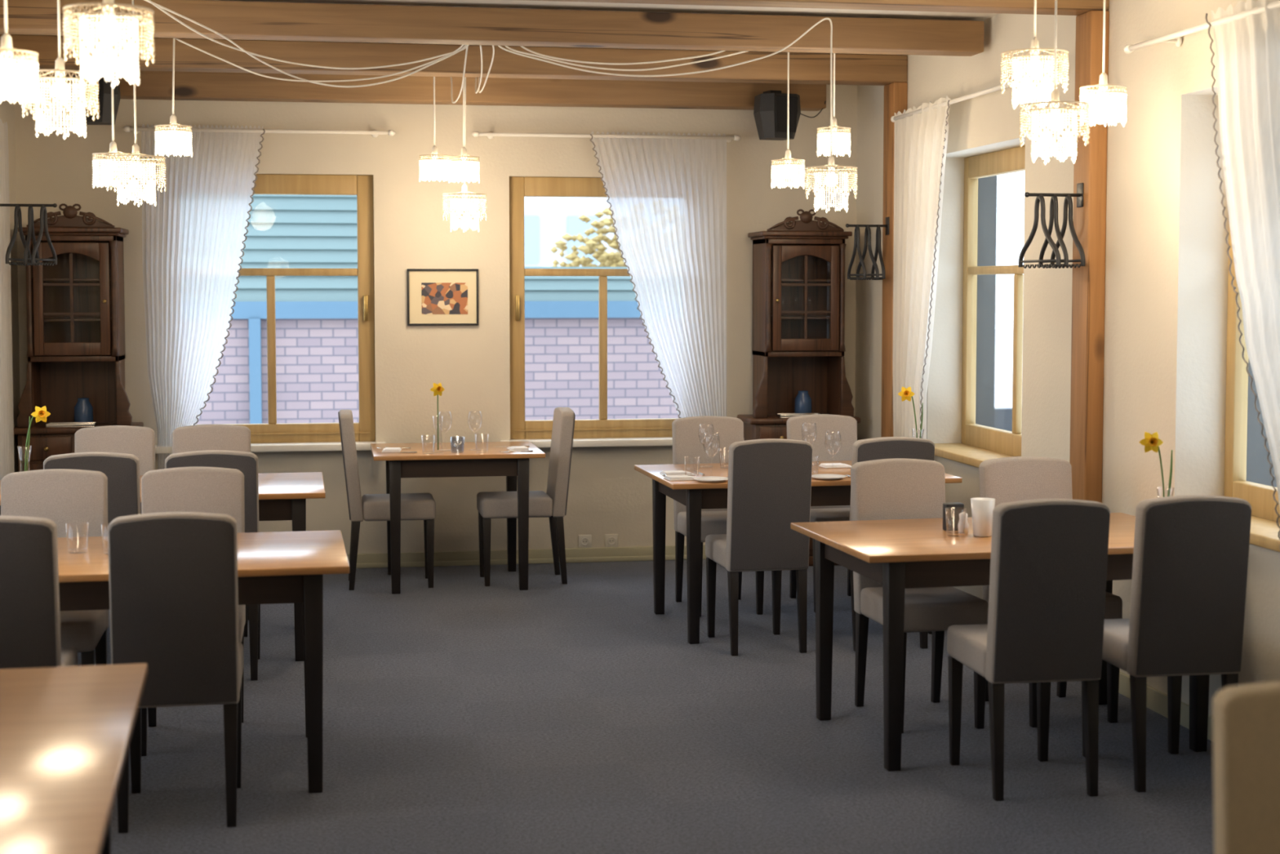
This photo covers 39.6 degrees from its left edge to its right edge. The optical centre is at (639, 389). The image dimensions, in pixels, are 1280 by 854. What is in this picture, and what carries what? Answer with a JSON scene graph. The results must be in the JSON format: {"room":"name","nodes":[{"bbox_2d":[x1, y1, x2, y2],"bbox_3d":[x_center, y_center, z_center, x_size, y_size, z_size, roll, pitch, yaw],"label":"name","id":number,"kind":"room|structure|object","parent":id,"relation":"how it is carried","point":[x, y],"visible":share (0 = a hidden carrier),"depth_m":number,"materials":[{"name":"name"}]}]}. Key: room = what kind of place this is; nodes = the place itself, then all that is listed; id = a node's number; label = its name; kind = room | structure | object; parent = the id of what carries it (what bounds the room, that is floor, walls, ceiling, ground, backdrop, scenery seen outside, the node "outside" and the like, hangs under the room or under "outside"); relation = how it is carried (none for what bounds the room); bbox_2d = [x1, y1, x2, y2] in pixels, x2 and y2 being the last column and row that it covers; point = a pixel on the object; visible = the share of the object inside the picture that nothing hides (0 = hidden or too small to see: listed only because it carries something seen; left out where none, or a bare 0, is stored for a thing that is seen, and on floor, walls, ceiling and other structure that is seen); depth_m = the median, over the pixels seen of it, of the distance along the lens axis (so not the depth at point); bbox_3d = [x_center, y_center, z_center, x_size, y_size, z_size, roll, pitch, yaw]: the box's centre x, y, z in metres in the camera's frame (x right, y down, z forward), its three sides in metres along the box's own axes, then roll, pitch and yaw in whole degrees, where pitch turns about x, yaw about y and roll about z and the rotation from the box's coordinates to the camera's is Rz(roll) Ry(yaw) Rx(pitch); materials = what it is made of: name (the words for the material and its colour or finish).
{"room":"restaurant dining room","nodes":[
{"label":"restaurant dining room","id":0,"kind":"room"},
{"bbox_2d":[0,82,20,472],"bbox_3d":[-2.389,0.038,2.385,0.400,2.950,15.500,-1,3,-10],"label":"wall","id":1,"kind":"structure","parent":0,"point":[6,108],"depth_m":9.91,"materials":[{"name":"beige paint"}]},
{"bbox_2d":[0,203,57,207],"bbox_3d":[-3.135,-0.927,8.959,0.380,0.100,0.060,-1,3,-10],"label":"rack","id":2,"kind":"object","parent":1,"relation":"attached to","point":[55,205],"visible":1,"depth_m":8.96,"materials":[{"name":"black metal"}]},
{"bbox_2d":[5,204,31,266],"bbox_3d":[-3.136,-0.777,8.968,0.019,0.307,0.384,0,3,-2],"label":"hanger","id":3,"kind":"object","parent":2,"relation":"hanging from","point":[17,215],"visible":0.88,"depth_m":8.93,"materials":[{"name":"black"}]},
{"bbox_2d":[23,204,39,266],"bbox_3d":[-3.075,-0.778,8.979,0.019,0.307,0.384,-1,3,-10],"label":"hanger","id":4,"kind":"object","parent":2,"relation":"hanging from","point":[30,211],"visible":0.81,"depth_m":8.94,"materials":[{"name":"black"}]},
{"bbox_2d":[31,204,57,266],"bbox_3d":[-3.013,-0.779,8.989,0.019,0.307,0.384,0,3,-1],"label":"hanger","id":5,"kind":"object","parent":2,"relation":"hanging from","point":[43,214],"visible":1,"depth_m":8.97,"materials":[{"name":"black"}]},
{"bbox_2d":[14,84,857,554],"bbox_3d":[-1.130,-0.439,10.656,5.700,2.950,0.400,-1,3,-10],"label":"wall","id":6,"kind":"structure","parent":0,"point":[606,495],"depth_m":10.46,"materials":[{"name":"beige paint"}]},
{"bbox_2d":[122,125,395,137],"bbox_3d":[-2.165,-1.472,10.158,1.520,0.044,0.106,-1,3,-10],"label":"curtain rod","id":7,"kind":"object","parent":6,"relation":"attached to","point":[374,133],"visible":0.89,"depth_m":10.13,"materials":[{"name":"white paint"}]},
{"bbox_2d":[141,124,265,469],"bbox_3d":[-2.473,-0.441,10.126,0.689,2.115,0.033,-1,3,-9],"label":"sheer curtain","id":8,"kind":"object","parent":7,"relation":"hanging from","point":[193,239],"visible":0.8,"depth_m":10.11,"materials":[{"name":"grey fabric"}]},
{"bbox_2d":[155,173,386,453],"bbox_3d":[-2.284,-0.441,10.258,1.610,1.600,0.210,-1,3,-10],"label":"window","id":9,"kind":"structure","parent":6,"relation":"in","point":[272,437],"depth_m":10.37,"materials":[{"name":"brown wood"}]},
{"bbox_2d":[407,268,478,325],"bbox_3d":[-1.156,-0.539,10.431,0.416,0.332,0.022,-1,3,-10],"label":"framed picture","id":10,"kind":"object","parent":6,"relation":"attached to","point":[435,296],"visible":1,"depth_m":10.43,"materials":[{"name":"black"}]},
{"bbox_2d":[421,282,467,314],"bbox_3d":[-1.146,-0.532,10.433,0.270,0.185,0.002,-1,3,-10],"label":"print","id":11,"kind":"object","parent":10,"relation":"attached to","point":[437,298],"depth_m":10.43},
{"bbox_2d":[346,544,707,568],"bbox_3d":[-1.094,1.003,10.530,4.900,0.085,0.024,-1,3,-10],"label":"baseboard","id":12,"kind":"structure","parent":6,"relation":"attached to","point":[412,559],"depth_m":10.60,"materials":[{"name":"beige"}]},
{"bbox_2d":[471,130,741,142],"bbox_3d":[-0.195,-1.492,10.498,1.600,0.044,0.106,-1,3,-10],"label":"curtain rod","id":13,"kind":"object","parent":6,"relation":"attached to","point":[490,135],"visible":1,"depth_m":10.45,"materials":[{"name":"white paint"}]},
{"bbox_2d":[590,131,726,417],"bbox_3d":[0.112,-0.465,10.574,0.829,2.110,0.033,-1,3,-10],"label":"sheer curtain","id":14,"kind":"object","parent":13,"relation":"hanging from","point":[667,197],"visible":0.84,"depth_m":10.58,"materials":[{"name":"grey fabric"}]},
{"bbox_2d":[500,176,744,448],"bbox_3d":[-0.081,-0.463,10.637,1.520,1.600,0.210,-1,3,-10],"label":"window","id":15,"kind":"structure","parent":6,"relation":"in","point":[602,432],"depth_m":10.60,"materials":[{"name":"brown wood"}]},
{"bbox_2d":[24,0,1000,54],"bbox_3d":[0.222,-1.560,2.744,5.700,0.200,16.300,-1,3,-10],"label":"ceiling","id":16,"kind":"structure","parent":0,"point":[523,4],"depth_m":8.33,"materials":[{"name":"beige wood"}]},
{"bbox_2d":[0,0,39,104],"bbox_3d":[-1.789,-1.198,5.010,0.173,0.785,0.172,-1,3,-10],"label":"pendant lamp","id":17,"kind":"object","parent":16,"relation":"hanging from","point":[9,73],"visible":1,"depth_m":5.01,"materials":[{"name":"beige"}]},
{"bbox_2d":[20,0,99,139],"bbox_3d":[-1.896,-1.229,5.802,0.246,0.814,0.246,-1,3,-10],"label":"pendant lamp","id":18,"kind":"object","parent":16,"relation":"hanging from","point":[60,91],"visible":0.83,"depth_m":5.79,"materials":[{"name":"beige glass"}]},
{"bbox_2d":[62,0,155,88],"bbox_3d":[-1.470,-1.213,4.911,0.246,0.743,0.246,-1,3,-10],"label":"pendant lamp","id":19,"kind":"object","parent":16,"relation":"hanging from","point":[108,29],"visible":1,"depth_m":4.88,"materials":[{"name":"beige glass"}]},
{"bbox_2d":[92,0,466,188],"bbox_3d":[-1.696,-1.317,8.227,2.025,0.866,0.605,-3,5,-45],"label":"pendant lamp","id":20,"kind":"object","parent":16,"relation":"hanging from","point":[113,145],"visible":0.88,"depth_m":7.43,"materials":[{"name":"beige"}]},
{"bbox_2d":[106,0,466,206],"bbox_3d":[-1.679,-1.281,8.229,0.673,0.938,1.995,3,4,42],"label":"pendant lamp","id":21,"kind":"object","parent":16,"relation":"hanging from","point":[137,168],"visible":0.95,"depth_m":7.44,"materials":[{"name":"beige"}]},
{"bbox_2d":[154,37,463,157],"bbox_3d":[-1.580,-1.435,8.594,1.507,0.671,0.366,-1,3,-19],"label":"pendant lamp","id":22,"kind":"object","parent":16,"relation":"hanging from","point":[173,138],"visible":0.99,"depth_m":8.29,"materials":[{"name":"beige glass"}]},
{"bbox_2d":[4,68,826,111],"bbox_3d":[-1.196,-1.753,10.172,4.630,0.230,0.180,-1,3,-10],"label":"ceiling beam","id":23,"kind":"structure","parent":16,"relation":"attached to","point":[153,85],"depth_m":10.13,"materials":[{"name":"brown wood"}]},
{"bbox_2d":[69,71,120,124],"bbox_3d":[-2.936,-1.577,9.633,0.260,0.280,0.309,0,3,0],"label":"wall speaker","id":24,"kind":"object","parent":23,"relation":"attached to","point":[104,97],"visible":0.53,"depth_m":9.52,"materials":[{"name":"black plastic"}]},
{"bbox_2d":[76,77,102,115],"bbox_3d":[-2.936,-1.558,9.483,0.140,0.200,0.009,0,3,0],"label":"grille","id":25,"kind":"object","parent":24,"relation":"attached to","point":[100,80],"depth_m":9.48,"materials":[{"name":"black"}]},
{"bbox_2d":[753,89,800,140],"bbox_3d":[0.778,-1.584,10.274,0.260,0.280,0.309,-1,4,-22],"label":"wall speaker","id":26,"kind":"object","parent":23,"relation":"attached to","point":[771,107],"visible":1,"depth_m":10.15,"materials":[{"name":"black plastic"}]},
{"bbox_2d":[774,96,797,132],"bbox_3d":[0.834,-1.566,10.136,0.140,0.200,0.009,-1,4,-22],"label":"grille","id":27,"kind":"object","parent":26,"relation":"attached to","point":[780,102],"depth_m":10.13,"materials":[{"name":"black"}]},
{"bbox_2d":[418,44,468,182],"bbox_3d":[-0.943,-1.465,9.231,0.174,0.726,1.144,-1,4,-21],"label":"pendant lamp","id":28,"kind":"object","parent":16,"relation":"hanging from","point":[434,166],"visible":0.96,"depth_m":9.66,"materials":[{"name":"beige"}]},
{"bbox_2d":[0,34,907,85],"bbox_3d":[-0.947,-1.756,9.519,4.900,0.150,0.190,-1,3,-10],"label":"ceiling beam","id":29,"kind":"structure","parent":16,"relation":"attached to","point":[872,69],"depth_m":9.46,"materials":[{"name":"brown wood"}]},
{"bbox_2d":[448,44,482,182],"bbox_3d":[-0.856,-1.461,9.241,0.174,0.728,1.137,-1,3,-13],"label":"pendant lamp","id":30,"kind":"object","parent":16,"relation":"hanging from","point":[464,166],"visible":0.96,"depth_m":9.69,"materials":[{"name":"beige glass"}]},
{"bbox_2d":[442,44,494,232],"bbox_3d":[-0.844,-1.331,9.281,0.246,0.992,1.190,-1,3,-14],"label":"pendant lamp","id":31,"kind":"object","parent":16,"relation":"hanging from","point":[464,204],"visible":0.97,"depth_m":9.71,"materials":[{"name":"beige"}]},
{"bbox_2d":[0,0,984,56],"bbox_3d":[-0.747,-1.683,8.246,4.860,0.150,0.170,-1,3,-10],"label":"ceiling beam","id":32,"kind":"structure","parent":16,"relation":"attached to","point":[233,20],"depth_m":8.21,"materials":[{"name":"brown wood"}]},
{"bbox_2d":[520,45,804,189],"bbox_3d":[0.064,-1.393,8.871,1.529,0.787,0.239,0,3,-4],"label":"pendant lamp","id":33,"kind":"object","parent":16,"relation":"hanging from","point":[788,170],"visible":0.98,"depth_m":8.89,"materials":[{"name":"beige"}]},
{"bbox_2d":[497,17,857,213],"bbox_3d":[0.206,-1.309,8.657,1.836,0.931,0.580,1,4,21],"label":"pendant lamp","id":34,"kind":"object","parent":16,"relation":"hanging from","point":[831,180],"visible":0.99,"depth_m":8.21,"materials":[{"name":"beige"}]},
{"bbox_2d":[504,45,851,156],"bbox_3d":[0.179,-1.476,8.885,1.767,0.624,0.236,0,3,-5],"label":"pendant lamp","id":35,"kind":"object","parent":16,"relation":"hanging from","point":[837,135],"visible":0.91,"depth_m":8.92,"materials":[{"name":"beige glass"}]},
{"bbox_2d":[525,0,1109,15],"bbox_3d":[-0.502,-1.617,6.945,4.900,0.170,0.160,-1,3,-10],"label":"ceiling beam","id":36,"kind":"structure","parent":16,"relation":"attached to","point":[1064,7],"depth_m":7.20,"materials":[{"name":"brown wood"}]},
{"bbox_2d":[1000,0,1068,109],"bbox_3d":[1.439,-1.347,6.473,0.246,0.656,0.246,-1,3,-10],"label":"pendant lamp","id":37,"kind":"object","parent":16,"relation":"hanging from","point":[1034,68],"visible":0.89,"depth_m":6.45,"materials":[{"name":"beige glass"}]},
{"bbox_2d":[1018,0,1089,164],"bbox_3d":[1.468,-1.231,6.282,0.246,0.865,0.246,-1,3,-10],"label":"pendant lamp","id":38,"kind":"object","parent":16,"relation":"hanging from","point":[1054,121],"visible":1,"depth_m":6.27,"materials":[{"name":"beige"}]},
{"bbox_2d":[1078,0,1127,127],"bbox_3d":[1.703,-1.320,6.521,0.173,0.714,0.172,-1,3,-10],"label":"pendant lamp","id":39,"kind":"object","parent":16,"relation":"hanging from","point":[1102,103],"visible":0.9,"depth_m":6.51,"materials":[{"name":"beige"}]},
{"bbox_2d":[524,196,624,266],"bbox_3d":[-0.549,-3.762,38.314,11.600,7.600,9.000,-1,3,-10],"label":"sky","id":40,"kind":"structure","parent":0,"point":[546,219],"depth_m":34.10,"materials":[{"name":"white"}]},
{"bbox_2d":[77,559,1214,853],"bbox_3d":[0.148,1.585,2.912,5.550,0.200,16.300,-1,3,-10],"label":"floor","id":41,"kind":"structure","parent":0,"point":[461,714],"depth_m":6.38,"materials":[{"name":"carpet"}]},
{"bbox_2d":[0,515,77,669],"bbox_3d":[-1.963,0.849,5.497,0.374,0.972,0.523,-1,3,-11],"label":"upholstered chair","id":42,"kind":"object","parent":41,"relation":"on","point":[30,620],"visible":0.45,"depth_m":5.27,"materials":[{"name":"fabric"}]},
{"bbox_2d":[0,468,108,666],"bbox_3d":[-2.132,0.796,6.413,0.374,0.972,0.523,-1,3,-11],"label":"upholstered chair","id":43,"kind":"object","parent":41,"relation":"on","point":[75,498],"visible":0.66,"depth_m":6.56,"materials":[{"name":"fabric"}]},
{"bbox_2d":[0,662,147,853],"bbox_3d":[-1.417,1.082,3.385,0.850,0.750,1.660,-1,3,-12],"label":"dining table","id":44,"kind":"object","parent":41,"relation":"on","point":[66,731],"visible":1,"depth_m":3.47,"materials":[{"name":"brown wood"}]},
{"bbox_2d":[13,203,143,471],"bbox_3d":[-3.130,0.030,9.892,0.670,2.101,0.375,-1,3,-10],"label":"china cabinet","id":45,"kind":"object","parent":41,"relation":"on","point":[75,307],"visible":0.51,"depth_m":9.77,"materials":[{"name":"brown wood"}]},
{"bbox_2d":[74,397,93,422],"bbox_3d":[-3.101,0.125,9.910,0.104,0.150,0.102,-1,3,-10],"label":"jar","id":46,"kind":"object","parent":45,"relation":"on","point":[83,409],"visible":0.8,"depth_m":9.87,"materials":[{"name":"blue ceramic"}]},
{"bbox_2d":[43,452,140,525],"bbox_3d":[-2.289,0.732,7.528,0.374,0.972,0.523,-1,3,-11],"label":"upholstered chair","id":47,"kind":"object","parent":41,"relation":"on","point":[122,470],"visible":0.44,"depth_m":7.28,"materials":[{"name":"fabric"}]},
{"bbox_2d":[74,425,155,475],"bbox_3d":[-2.522,0.676,8.493,0.374,0.972,0.523,-1,3,-11],"label":"upholstered chair","id":48,"kind":"object","parent":41,"relation":"on","point":[138,441],"visible":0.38,"depth_m":8.65,"materials":[{"name":"fabric"}]},
{"bbox_2d":[0,471,325,661],"bbox_3d":[-2.187,0.810,8.096,1.480,0.750,0.890,-1,3,-11],"label":"dining table","id":49,"kind":"object","parent":41,"relation":"on","point":[282,495],"visible":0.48,"depth_m":7.81,"materials":[{"name":"black wood"}]},
{"bbox_2d":[107,511,243,833],"bbox_3d":[-1.446,0.844,5.586,0.374,0.972,0.523,-1,3,-11],"label":"upholstered chair","id":50,"kind":"object","parent":41,"relation":"on","point":[173,575],"visible":0.83,"depth_m":5.35,"materials":[{"name":"fabric"}]},
{"bbox_2d":[141,466,245,755],"bbox_3d":[-1.640,0.791,6.498,0.374,0.972,0.523,-1,3,-11],"label":"upholstered chair","id":51,"kind":"object","parent":41,"relation":"on","point":[214,490],"visible":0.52,"depth_m":6.65,"materials":[{"name":"fabric"}]},
{"bbox_2d":[57,529,349,793],"bbox_3d":[-1.708,0.928,6.047,1.400,0.750,0.870,-1,3,-11],"label":"dining table","id":52,"kind":"object","parent":41,"relation":"on","point":[276,567],"visible":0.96,"depth_m":5.77,"materials":[{"name":"black wood"}]},
{"bbox_2d":[172,424,250,636],"bbox_3d":[-2.069,0.672,8.572,0.374,0.972,0.523,-1,3,-11],"label":"upholstered chair","id":53,"kind":"object","parent":41,"relation":"on","point":[198,437],"visible":0.32,"depth_m":8.72,"materials":[{"name":"fabric"}]},
{"bbox_2d":[164,449,260,680],"bbox_3d":[-1.816,0.727,7.609,0.374,0.972,0.523,-1,3,-11],"label":"upholstered chair","id":54,"kind":"object","parent":41,"relation":"on","point":[246,463],"visible":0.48,"depth_m":7.37,"materials":[{"name":"fabric"}]},
{"bbox_2d":[337,409,435,590],"bbox_3d":[-1.404,0.598,9.855,0.523,0.972,0.374,-1,3,-10],"label":"upholstered chair","id":55,"kind":"object","parent":41,"relation":"on","point":[414,506],"visible":0.99,"depth_m":9.67,"materials":[{"name":"fabric"}]},
{"bbox_2d":[370,440,545,594],"bbox_3d":[-1.030,0.704,9.936,0.920,0.750,0.780,-1,3,-10],"label":"dining table","id":56,"kind":"object","parent":41,"relation":"on","point":[458,462],"visible":0.83,"depth_m":9.63,"materials":[{"name":"black wood"}]},
{"bbox_2d":[476,407,575,586],"bbox_3d":[-0.642,0.590,9.986,0.523,0.972,0.374,-1,3,-10],"label":"upholstered chair","id":57,"kind":"object","parent":41,"relation":"on","point":[552,504],"visible":0.98,"depth_m":9.83,"materials":[{"name":"fabric"}]},
{"bbox_2d":[671,415,764,617],"bbox_3d":[0.400,0.639,9.139,0.374,0.972,0.523,-1,3,-12],"label":"upholstered chair","id":58,"kind":"object","parent":41,"relation":"on","point":[686,443],"visible":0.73,"depth_m":9.27,"materials":[{"name":"fabric"}]},
{"bbox_2d":[705,438,812,656],"bbox_3d":[0.539,0.695,8.167,0.374,0.972,0.523,-1,3,-12],"label":"upholstered chair","id":59,"kind":"object","parent":41,"relation":"on","point":[769,490],"visible":1,"depth_m":7.94,"materials":[{"name":"fabric"}]},
{"bbox_2d":[634,460,962,644],"bbox_3d":[0.746,0.775,8.712,1.400,0.750,0.900,-1,3,-11],"label":"dining table","id":60,"kind":"object","parent":41,"relation":"on","point":[696,495],"visible":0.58,"depth_m":8.33,"materials":[{"name":"black wood"}]},
{"bbox_2d":[737,208,860,566],"bbox_3d":[0.945,-0.010,10.594,0.670,2.101,0.375,-1,3,-10],"label":"china cabinet","id":61,"kind":"object","parent":41,"relation":"on","point":[798,266],"visible":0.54,"depth_m":10.49,"materials":[{"name":"brown wood"}]},
{"bbox_2d":[794,390,811,413],"bbox_3d":[0.974,0.084,10.612,0.104,0.150,0.102,-1,3,-10],"label":"jar","id":62,"kind":"object","parent":61,"relation":"on","point":[802,402],"visible":0.77,"depth_m":10.57,"materials":[{"name":"blue ceramic"}]},
{"bbox_2d":[786,413,857,612],"bbox_3d":[1.009,0.632,9.254,0.374,0.972,0.523,-1,3,-12],"label":"upholstered chair","id":63,"kind":"object","parent":41,"relation":"on","point":[833,424],"visible":0.44,"depth_m":9.40,"materials":[{"name":"fabric"}]},
{"bbox_2d":[849,436,934,651],"bbox_3d":[1.101,0.690,8.264,0.374,0.972,0.523,-1,3,-12],"label":"upholstered chair","id":64,"kind":"object","parent":41,"relation":"on","point":[886,447],"visible":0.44,"depth_m":8.00,"materials":[{"name":"fabric"}]},
{"bbox_2d":[850,457,988,733],"bbox_3d":[1.064,0.773,6.822,0.374,0.972,0.523,-1,3,-13],"label":"upholstered chair","id":65,"kind":"object","parent":41,"relation":"on","point":[896,488],"visible":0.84,"depth_m":6.94,"materials":[{"name":"fabric"}]},
{"bbox_2d":[790,512,1209,771],"bbox_3d":[1.346,0.900,6.547,1.385,0.750,0.870,-1,3,-13],"label":"dining table","id":66,"kind":"object","parent":41,"relation":"on","point":[899,555],"visible":0.64,"depth_m":6.25,"materials":[{"name":"black wood"}]},
{"bbox_2d":[942,502,964,530],"bbox_3d":[1.159,0.472,6.580,0.070,0.100,0.040,-1,3,-10],"label":"holder","id":67,"kind":"object","parent":66,"relation":"on","point":[953,509],"visible":0.73,"depth_m":6.56,"materials":[{"name":"silver metal"}]},
{"bbox_2d":[970,497,995,537],"bbox_3d":[1.238,0.463,6.421,0.088,0.134,0.088,-1,3,-10],"label":"candle cup","id":68,"kind":"object","parent":66,"relation":"on","point":[982,508],"visible":0.99,"depth_m":6.39,"materials":[{"name":"white ceramic"}]},
{"bbox_3d":[1.836,0.442,6.218,0.060,0.199,0.060,-1,3,-10],"label":"glass vase","id":69,"kind":"object","parent":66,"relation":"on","visible":0},
{"bbox_2d":[1138,431,1172,497],"bbox_3d":[1.803,0.339,6.189,0.124,0.380,0.056,-1,3,-10],"label":"daffodil","id":70,"kind":"object","parent":69,"relation":"in","point":[1150,442],"visible":0.8,"depth_m":6.18,"materials":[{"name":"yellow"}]},
{"bbox_2d":[946,498,1110,800],"bbox_3d":[1.282,0.825,5.919,0.374,0.972,0.523,-1,3,-9],"label":"upholstered chair","id":71,"kind":"object","parent":41,"relation":"on","point":[1049,559],"visible":1,"depth_m":5.69,"materials":[{"name":"fabric"}]},
{"bbox_2d":[978,456,1122,727],"bbox_3d":[1.586,0.767,6.912,0.374,0.972,0.523,-1,3,-13],"label":"upholstered chair","id":72,"kind":"object","parent":41,"relation":"on","point":[1013,478],"visible":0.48,"depth_m":7.05,"materials":[{"name":"fabric"}]},
{"bbox_2d":[1081,494,1251,791],"bbox_3d":[1.767,0.819,6.018,0.374,0.972,0.523,-1,3,-9],"label":"upholstered chair","id":73,"kind":"object","parent":41,"relation":"on","point":[1191,553],"visible":0.9,"depth_m":5.79,"materials":[{"name":"fabric"}]},
{"bbox_2d":[1212,680,1279,853],"bbox_3d":[1.176,1.001,2.859,0.374,0.972,0.523,0,3,0],"label":"upholstered chair","id":74,"kind":"object","parent":41,"relation":"on","point":[1246,717],"visible":1,"depth_m":3.01,"materials":[{"name":"beige fabric"}]},
{"bbox_2d":[854,0,1279,716],"bbox_3d":[2.760,-0.013,3.272,0.250,2.950,15.500,-1,3,-10],"label":"wall","id":75,"kind":"structure","parent":0,"point":[1166,258],"depth_m":7.15,"materials":[{"name":"beige paint"}]},
{"bbox_2d":[880,82,907,437],"bbox_3d":[1.428,-0.317,10.012,0.080,2.780,0.190,-1,3,-10],"label":"wall post","id":76,"kind":"object","parent":75,"relation":"attached to","point":[895,94],"visible":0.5,"depth_m":9.96,"materials":[{"name":"brown wood"}]},
{"bbox_2d":[845,217,889,235],"bbox_3d":[1.269,-0.914,9.945,0.246,0.100,0.060,-1,3,-10],"label":"rack","id":77,"kind":"object","parent":76,"relation":"attached to","point":[886,225],"visible":1,"depth_m":9.94,"materials":[{"name":"black metal"}]},
{"bbox_2d":[847,225,866,279],"bbox_3d":[1.213,-0.763,9.944,0.019,0.307,0.384,0,3,-7],"label":"hanger","id":78,"kind":"object","parent":77,"relation":"hanging from","point":[856,233],"visible":1,"depth_m":9.92,"materials":[{"name":"black"}]},
{"bbox_2d":[856,225,879,279],"bbox_3d":[1.274,-0.764,9.955,0.018,0.307,0.384,-1,3,-10],"label":"hanger","id":79,"kind":"object","parent":77,"relation":"hanging from","point":[867,232],"visible":0.86,"depth_m":9.91,"materials":[{"name":"black metal"}]},
{"bbox_2d":[890,69,1053,122],"bbox_3d":[1.617,-1.425,8.736,0.116,0.044,2.170,-1,3,-10],"label":"curtain rod","id":80,"kind":"object","parent":75,"relation":"attached to","point":[893,118],"visible":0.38,"depth_m":8.71,"materials":[{"name":"white paint"}]},
{"bbox_2d":[892,95,950,439],"bbox_3d":[1.476,-0.443,9.379,0.063,2.105,0.917,-1,3,-10],"label":"curtain","id":81,"kind":"object","parent":80,"relation":"hanging from","point":[920,140],"visible":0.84,"depth_m":9.40,"materials":[{"name":"fabric"}]},
{"bbox_2d":[933,145,1025,467],"bbox_3d":[1.760,-0.416,8.905,0.300,1.575,1.330,-1,3,-10],"label":"window","id":82,"kind":"structure","parent":75,"relation":"in","point":[980,443],"depth_m":9.28,"materials":[{"name":"brown wood"}]},
{"bbox_2d":[1069,10,1109,502],"bbox_3d":[1.873,-0.169,7.439,0.080,2.780,0.160,-1,3,-10],"label":"wall post","id":83,"kind":"object","parent":75,"relation":"attached to","point":[1090,166],"visible":0.56,"depth_m":7.37,"materials":[{"name":"brown wood"}]},
{"bbox_2d":[1024,182,1083,207],"bbox_3d":[1.712,-0.806,7.375,0.246,0.100,0.060,-1,3,-10],"label":"rack","id":84,"kind":"object","parent":83,"relation":"attached to","point":[1079,194],"visible":1,"depth_m":7.38,"materials":[{"name":"black metal"}]},
{"bbox_2d":[1018,194,1061,268],"bbox_3d":[1.657,-0.655,7.374,0.019,0.307,0.384,-1,3,-13],"label":"hanger","id":85,"kind":"object","parent":84,"relation":"hanging from","point":[1040,198],"visible":1,"depth_m":7.36,"materials":[{"name":"black"}]},
{"bbox_2d":[1038,194,1068,268],"bbox_3d":[1.718,-0.656,7.385,0.018,0.307,0.384,0,3,-4],"label":"hanger","id":86,"kind":"object","parent":84,"relation":"hanging from","point":[1054,200],"visible":0.79,"depth_m":7.35,"materials":[{"name":"black"}]},
{"bbox_2d":[1050,194,1085,268],"bbox_3d":[1.779,-0.657,7.395,0.019,0.307,0.384,0,3,-7],"label":"hanger","id":87,"kind":"object","parent":84,"relation":"hanging from","point":[1068,199],"visible":0.75,"depth_m":7.35,"materials":[{"name":"black"}]},
{"bbox_2d":[1118,671,1213,741],"bbox_3d":[2.630,1.419,3.319,0.018,0.085,15.476,-1,3,-10],"label":"baseboard","id":88,"kind":"structure","parent":75,"relation":"attached to","point":[1157,700],"depth_m":6.87,"materials":[{"name":"beige"}]},
{"bbox_2d":[1124,0,1279,53],"bbox_3d":[2.125,-1.256,5.794,0.116,0.044,2.290,-1,3,-10],"label":"curtain rod","id":89,"kind":"object","parent":75,"relation":"attached to","point":[1168,38],"visible":1,"depth_m":6.37,"materials":[{"name":"white paint"}]},
{"bbox_2d":[1204,0,1279,549],"bbox_3d":[2.107,-0.240,5.735,0.081,2.120,1.195,-1,3,-10],"label":"curtain","id":90,"kind":"object","parent":89,"relation":"hanging from","point":[1247,48],"visible":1,"depth_m":5.95,"materials":[{"name":"fabric"}]},
{"bbox_2d":[1223,226,1279,551],"bbox_3d":[2.303,-0.251,5.791,0.310,1.605,1.940,-1,3,-10],"label":"window","id":91,"kind":"structure","parent":75,"relation":"in","point":[1264,530],"depth_m":6.72,"materials":[{"name":"brown wood"}]},
{"label":"outside","id":92,"kind":"structure","parent":0,"visible":0},
{"bbox_2d":[995,328,1022,407],"bbox_3d":[-6.132,-0.546,50.291,85.000,0.200,78.900,-1,3,-10],"label":"snowy ground","id":93,"kind":"structure","parent":92,"point":[1004,337],"depth_m":49.38,"materials":[{"name":"white snow"}]},
{"bbox_2d":[196,194,679,424],"bbox_3d":[-3.260,-0.597,17.124,11.400,3.720,3.130,-1,3,-10],"label":"brick outbuilding","id":94,"kind":"structure","parent":93,"relation":"on","point":[317,317],"depth_m":15.75,"materials":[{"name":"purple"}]},
{"bbox_2d":[549,207,626,266],"bbox_3d":[0.153,-0.705,22.349,2.547,3.344,2.027,0,3,4],"label":"tree","id":95,"kind":"object","parent":93,"relation":"on","point":[612,259],"visible":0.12,"depth_m":21.95,"materials":[{"name":"beige plant"}]},
{"bbox_2d":[975,175,997,427],"bbox_3d":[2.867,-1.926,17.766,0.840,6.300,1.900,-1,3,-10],"label":"building","id":96,"kind":"structure","parent":93,"relation":"on","point":[987,186],"depth_m":16.99,"materials":[{"name":"grey"}]},
{"bbox_2d":[994,407,1022,431],"bbox_3d":[7.024,0.602,21.705,6.000,0.800,0.250,-1,3,-10],"label":"wall","id":97,"kind":"structure","parent":93,"relation":"on","point":[1002,415],"depth_m":21.09,"materials":[{"name":"grey paint"}]},
{"bbox_2d":[1245,357,1276,487],"bbox_3d":[10.346,-1.789,7.580,5.600,7.200,24.200,-1,3,-10],"label":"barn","id":98,"kind":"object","parent":93,"relation":"on","point":[1258,466],"visible":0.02,"depth_m":17.62,"materials":[{"name":"grey"}]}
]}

